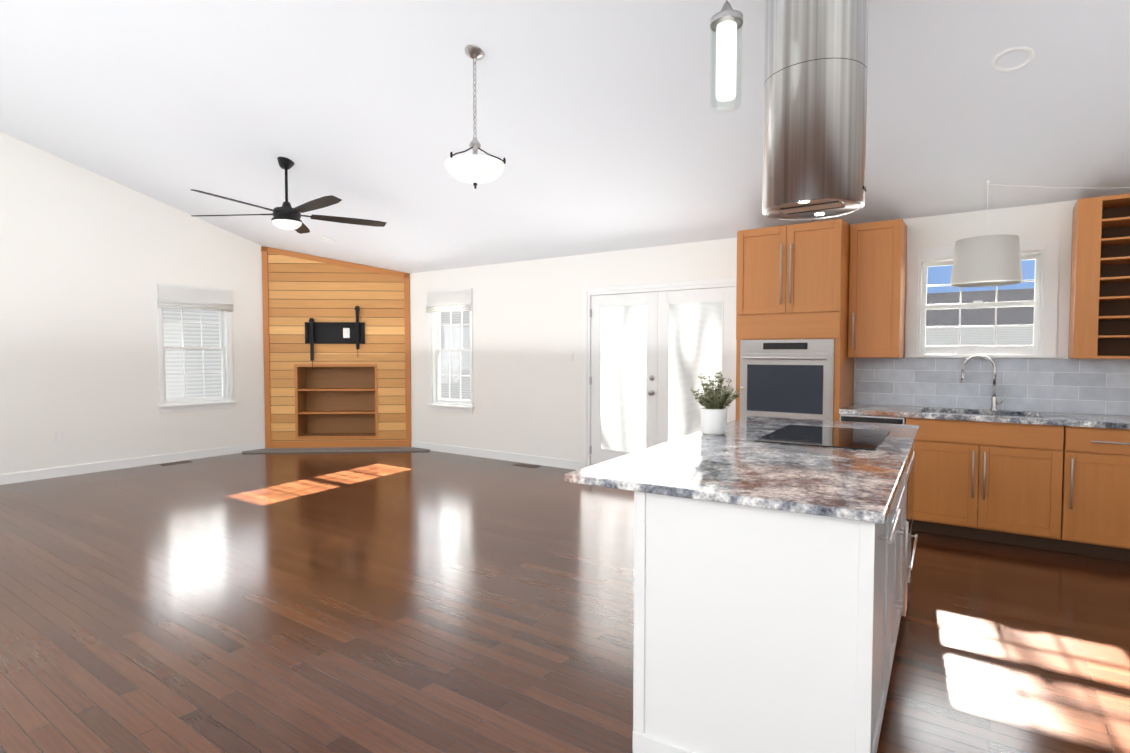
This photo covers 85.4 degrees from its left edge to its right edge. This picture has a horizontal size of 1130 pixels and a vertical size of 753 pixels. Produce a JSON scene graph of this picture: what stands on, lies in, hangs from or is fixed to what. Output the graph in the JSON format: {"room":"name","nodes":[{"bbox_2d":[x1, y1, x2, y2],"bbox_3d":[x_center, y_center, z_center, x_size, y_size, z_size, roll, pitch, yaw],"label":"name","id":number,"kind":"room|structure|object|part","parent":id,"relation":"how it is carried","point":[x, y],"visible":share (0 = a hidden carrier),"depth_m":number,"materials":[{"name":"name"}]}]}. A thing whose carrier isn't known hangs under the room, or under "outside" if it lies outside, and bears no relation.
{"room":"kitchen","nodes":[
{"label":"kitchen","id":0,"kind":"room"},
{"bbox_2d":[0,132,264,474],"bbox_3d":[-5.784,-1.231,6.536,0.160,4.694,7.700,2,3,35],"label":"wall","id":1,"kind":"structure","parent":0,"point":[89,261],"depth_m":7.02,"materials":[{"name":"white paint"}]},
{"bbox_2d":[0,442,264,484],"bbox_3d":[-6.077,1.084,6.056,0.013,0.105,6.370,2,3,35],"label":"baseboard","id":2,"kind":"structure","parent":1,"relation":"attached to","point":[10,478],"depth_m":7.23,"materials":[{"name":"white wood"}]},
{"bbox_2d":[157,301,236,412],"bbox_3d":[-4.795,-0.343,7.930,0.200,1.558,0.940,2,3,35],"label":"window","id":3,"kind":"structure","parent":1,"relation":"in","point":[177,404],"depth_m":8.00,"materials":[{"name":"white"}]},
{"bbox_2d":[157,284,232,311],"bbox_3d":[-4.730,-1.004,7.859,0.057,0.293,0.890,2,3,35],"label":"blind","id":4,"kind":"object","parent":3,"relation":"attached to","point":[187,297],"visible":0.96,"depth_m":7.82,"materials":[{"name":"fabric"}]},
{"bbox_2d":[261,246,410,447],"bbox_3d":[-3.246,-0.406,8.859,2.046,2.865,0.358,0,2,-4],"label":"wall","id":5,"kind":"structure","parent":0,"point":[343,395],"depth_m":8.71,"materials":[{"name":"brown wood"}]},
{"bbox_2d":[305,306,364,368],"bbox_3d":[-3.253,-0.550,8.648,0.820,0.890,0.082,0,2,-4],"label":"mount","id":6,"kind":"object","parent":5,"relation":"attached to","point":[334,332],"visible":0.92,"depth_m":8.66,"materials":[{"name":"black metal"}]},
{"bbox_2d":[0,451,1129,752],"bbox_3d":[-1.050,1.244,3.313,11.600,0.001,7.900,2,3,35],"label":"floor","id":7,"kind":"structure","parent":0,"point":[410,601],"depth_m":3.14,"materials":[{"name":"brown wood"}]},
{"bbox_2d":[160,460,191,464],"bbox_3d":[-4.829,1.073,7.606,0.120,0.006,0.320,2,3,35],"label":"floor vent","id":8,"kind":"object","parent":7,"relation":"in","point":[176,462],"visible":0.98,"depth_m":7.61,"materials":[{"name":"silver metal"}]},
{"bbox_2d":[242,447,429,452],"bbox_3d":[-3.158,1.027,8.596,2.532,0.022,0.283,0,2,-4],"label":"hearth","id":9,"kind":"object","parent":7,"relation":"on","point":[329,449],"visible":0.88,"depth_m":8.54,"materials":[{"name":"grey stone"}]},
{"bbox_2d":[513,463,538,467],"bbox_3d":[-0.471,1.079,7.446,0.320,0.006,0.120,2,3,35],"label":"floor vent","id":10,"kind":"object","parent":7,"relation":"in","point":[526,465],"visible":1,"depth_m":7.41,"materials":[{"name":"silver metal"}]},
{"bbox_2d":[633,436,917,752],"bbox_3d":[1.168,0.807,2.859,0.764,0.909,2.310,1,3,32],"label":"kitchen island","id":11,"kind":"object","parent":7,"relation":"on","point":[773,562],"depth_m":1.90,"materials":[{"name":"white wood"}]},
{"bbox_2d":[564,416,919,527],"bbox_3d":[1.055,0.334,2.917,1.020,0.029,2.370,1,3,32],"label":"island countertop","id":12,"kind":"structure","parent":11,"relation":"on","point":[858,485],"depth_m":2.21,"materials":[{"name":"grey stone"}]},
{"bbox_2d":[690,371,742,434],"bbox_3d":[0.819,0.136,3.252,0.284,0.336,0.305,2,3,35],"label":"plant","id":13,"kind":"object","parent":12,"relation":"on","point":[714,415],"visible":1,"depth_m":3.21,"materials":[{"name":"green plant"}]},
{"bbox_3d":[0.793,0.237,3.264,0.140,0.135,0.140,2,3,35],"label":"pot","id":14,"kind":"part","parent":13,"relation":"part of","materials":[{"name":"white ceramic"}]},
{"bbox_2d":[756,424,891,451],"bbox_3d":[1.348,0.305,3.157,0.530,0.007,0.770,1,3,32],"label":"cooktop","id":15,"kind":"object","parent":12,"relation":"in","point":[822,435],"depth_m":3.11,"materials":[{"name":"black glass"}]},
{"bbox_2d":[903,446,914,557],"bbox_3d":[1.835,0.615,3.278,0.032,0.531,0.814,1,3,32],"label":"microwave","id":16,"kind":"object","parent":11,"relation":"in","point":[909,469],"depth_m":3.14,"materials":[{"name":"silver metal"}]},
{"bbox_2d":[736,219,853,420],"bbox_3d":[2.010,-0.058,5.380,0.853,2.440,0.714,2,3,35],"label":"tall cabinet","id":17,"kind":"object","parent":7,"relation":"on","point":[793,360],"visible":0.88,"depth_m":5.10,"materials":[{"name":"brown wood"}]},
{"bbox_2d":[740,339,833,420],"bbox_3d":[1.919,0.034,5.254,0.763,0.697,0.398,2,3,35],"label":"oven","id":18,"kind":"object","parent":17,"relation":"in","point":[780,378],"depth_m":5.12,"materials":[{"name":"silver metal"}]},
{"bbox_2d":[840,415,922,530],"bbox_3d":[2.603,0.739,5.042,0.524,0.875,0.636,2,3,35],"label":"base cabinet","id":19,"kind":"object","parent":7,"relation":"on","point":[918,445],"depth_m":4.63,"materials":[{"name":"brown"}]},
{"bbox_2d":[840,414,905,423],"bbox_3d":[2.565,0.739,5.048,0.458,0.875,0.669,2,3,35],"label":"dishwasher","id":20,"kind":"object","parent":19,"relation":"in","point":[871,418],"depth_m":4.77,"materials":[{"name":"silver metal"}]},
{"bbox_2d":[839,403,926,418],"bbox_3d":[2.605,0.276,5.014,0.548,0.039,0.651,2,3,35],"label":"countertop","id":21,"kind":"structure","parent":19,"relation":"on","point":[889,409],"depth_m":4.86,"materials":[{"name":"grey stone"}]},
{"bbox_2d":[1039,427,1129,561],"bbox_3d":[3.730,0.767,4.253,0.592,0.880,0.636,2,3,35],"label":"base cabinet","id":22,"kind":"object","parent":7,"relation":"on","point":[1051,478],"depth_m":4.06,"materials":[{"name":"brown wood"}]},
{"bbox_2d":[1039,411,1129,430],"bbox_3d":[4.520,0.329,3.672,2.630,0.039,0.651,2,3,35],"label":"countertop","id":23,"kind":"structure","parent":22,"relation":"on","point":[1048,418],"depth_m":4.14,"materials":[{"name":"grey stone"}]},
{"bbox_2d":[0,0,1129,272],"bbox_3d":[-1.050,-2.350,3.172,11.400,2.194,7.700,2,3,35],"label":"ceiling","id":24,"kind":"structure","parent":0,"point":[604,126],"depth_m":4.54,"materials":[{"name":"white paint"}]},
{"bbox_2d":[191,157,386,233],"bbox_3d":[-2.676,-1.765,5.893,1.795,0.684,1.826,2,3,35],"label":"ceiling fan","id":25,"kind":"object","parent":24,"relation":"hanging from","point":[286,216],"visible":1,"depth_m":5.88,"materials":[{"name":"black metal"}]},
{"bbox_2d":[320,237,335,242],"bbox_3d":[-3.063,-1.767,7.907,0.196,0.018,0.196,2,-13,35],"label":"recessed light","id":26,"kind":"object","parent":24,"relation":"in","point":[328,238],"visible":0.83,"depth_m":7.91,"materials":[{"name":"white"}]},
{"bbox_2d":[445,45,505,188],"bbox_3d":[-0.594,-1.684,4.007,0.390,0.902,0.402,2,3,35],"label":"pendant light","id":27,"kind":"object","parent":24,"relation":"hanging from","point":[474,168],"visible":1,"depth_m":3.94,"materials":[{"name":"white glass"}]},
{"bbox_2d":[710,0,742,112],"bbox_3d":[0.665,-1.667,2.509,0.132,1.110,0.132,2,3,35],"label":"pendant light","id":28,"kind":"object","parent":24,"relation":"hanging from","point":[726,22],"visible":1,"depth_m":2.49,"materials":[{"name":"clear glass"}]},
{"bbox_2d":[762,0,868,219],"bbox_3d":[1.171,-1.444,2.872,0.454,1.317,0.452,2,3,35],"label":"range hood","id":29,"kind":"object","parent":24,"relation":"hanging from","point":[815,103],"visible":1,"depth_m":2.69,"materials":[{"name":"metal"}]},
{"bbox_2d":[991,46,1034,71],"bbox_3d":[2.461,-1.746,3.362,0.196,0.018,0.196,2,-13,35],"label":"recessed light","id":30,"kind":"object","parent":24,"relation":"in","point":[1029,50],"visible":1,"depth_m":3.35,"materials":[{"name":"white"}]},
{"bbox_2d":[950,180,1129,286],"bbox_3d":[3.823,-1.035,3.980,2.220,0.752,0.472,2,3,35],"label":"drum pendant light","id":31,"kind":"object","parent":24,"relation":"hanging from","point":[986,260],"visible":1,"depth_m":4.33,"materials":[{"name":"fabric"}]},
{"bbox_2d":[410,200,1126,491],"bbox_3d":[1.205,-0.130,6.480,11.400,2.501,0.160,2,3,35],"label":"wall","id":32,"kind":"structure","parent":0,"point":[527,373],"depth_m":7.37,"materials":[{"name":"white paint"}]},
{"bbox_2d":[426,291,474,413],"bbox_3d":[-1.523,-0.330,8.348,0.880,1.618,0.200,2,3,35],"label":"window","id":33,"kind":"structure","parent":32,"relation":"in","point":[436,402],"depth_m":8.48,"materials":[{"name":"white"}]},
{"bbox_2d":[426,288,472,312],"bbox_3d":[-1.568,-1.019,8.256,0.830,0.293,0.057,2,3,35],"label":"blind","id":34,"kind":"object","parent":33,"relation":"attached to","point":[450,300],"visible":1,"depth_m":8.23,"materials":[{"name":"fabric"}]},
{"bbox_2d":[412,441,582,469],"bbox_3d":[-0.994,1.010,7.961,2.950,0.105,0.013,2,3,35],"label":"baseboard","id":35,"kind":"structure","parent":32,"relation":"attached to","point":[522,458],"depth_m":7.81,"materials":[{"name":"white wood"}]},
{"bbox_2d":[569,352,573,360],"bbox_3d":[0.070,-0.235,7.166,0.070,0.115,0.011,2,3,35],"label":"light switch","id":36,"kind":"object","parent":32,"relation":"attached to","point":[571,356],"visible":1,"depth_m":7.16,"materials":[{"name":"white plastic"}]},
{"bbox_2d":[583,277,736,467],"bbox_3d":[1.007,0.060,6.588,1.860,2.110,0.182,2,3,35],"label":"french door","id":37,"kind":"structure","parent":32,"relation":"attached to","point":[652,352],"depth_m":6.60,"materials":[{"name":"white"}]},
{"bbox_2d":[848,219,906,357],"bbox_3d":[2.616,-0.713,5.130,0.384,1.110,0.384,2,3,35],"label":"upper cabinet","id":38,"kind":"object","parent":32,"relation":"attached to","point":[877,286],"visible":1,"depth_m":5.01,"materials":[{"name":"brown wood"}]},
{"bbox_2d":[905,237,1059,357],"bbox_3d":[3.329,-0.604,4.935,1.000,0.903,0.200,2,3,35],"label":"window","id":39,"kind":"structure","parent":32,"relation":"in","point":[1046,280],"depth_m":4.89,"materials":[{"name":"white"}]},
{"bbox_2d":[1068,193,1129,358],"bbox_3d":[4.163,-0.672,4.070,1.215,1.110,0.346,2,3,35],"label":"upper cabinet","id":40,"kind":"object","parent":32,"relation":"attached to","point":[1099,320],"visible":1,"depth_m":4.27,"materials":[{"name":"brown wood"}]},
{"bbox_2d":[915,419,1050,450],"bbox_3d":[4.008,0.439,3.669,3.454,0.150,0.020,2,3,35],"label":"drawer front","id":41,"kind":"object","parent":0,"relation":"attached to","point":[933,430],"depth_m":4.36,"materials":[{"name":"brown wood"}]},
{"label":"outside","id":42,"kind":"structure","parent":0,"visible":0},
{"label":"lawn","id":43,"kind":"structure","parent":42,"visible":0},
{"bbox_2d":[163,308,221,398],"bbox_3d":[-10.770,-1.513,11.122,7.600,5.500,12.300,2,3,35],"label":"window pane","id":44,"kind":"structure","parent":43,"relation":"on","point":[208,333],"depth_m":11.03,"materials":[{"name":"white"}]},
{"bbox_2d":[441,311,469,399],"bbox_3d":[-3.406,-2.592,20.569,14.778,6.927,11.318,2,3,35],"label":"window pane","id":45,"kind":"structure","parent":43,"relation":"on","point":[465,357],"depth_m":17.75,"materials":[{"name":"white"}]},
{"bbox_2d":[925,288,1033,345],"bbox_3d":[18.875,-1.789,29.730,12.800,4.600,8.800,2,3,35],"label":"house","id":46,"kind":"structure","parent":43,"relation":"on","point":[1004,313],"depth_m":26.40,"materials":[{"name":"grey"}]}
]}

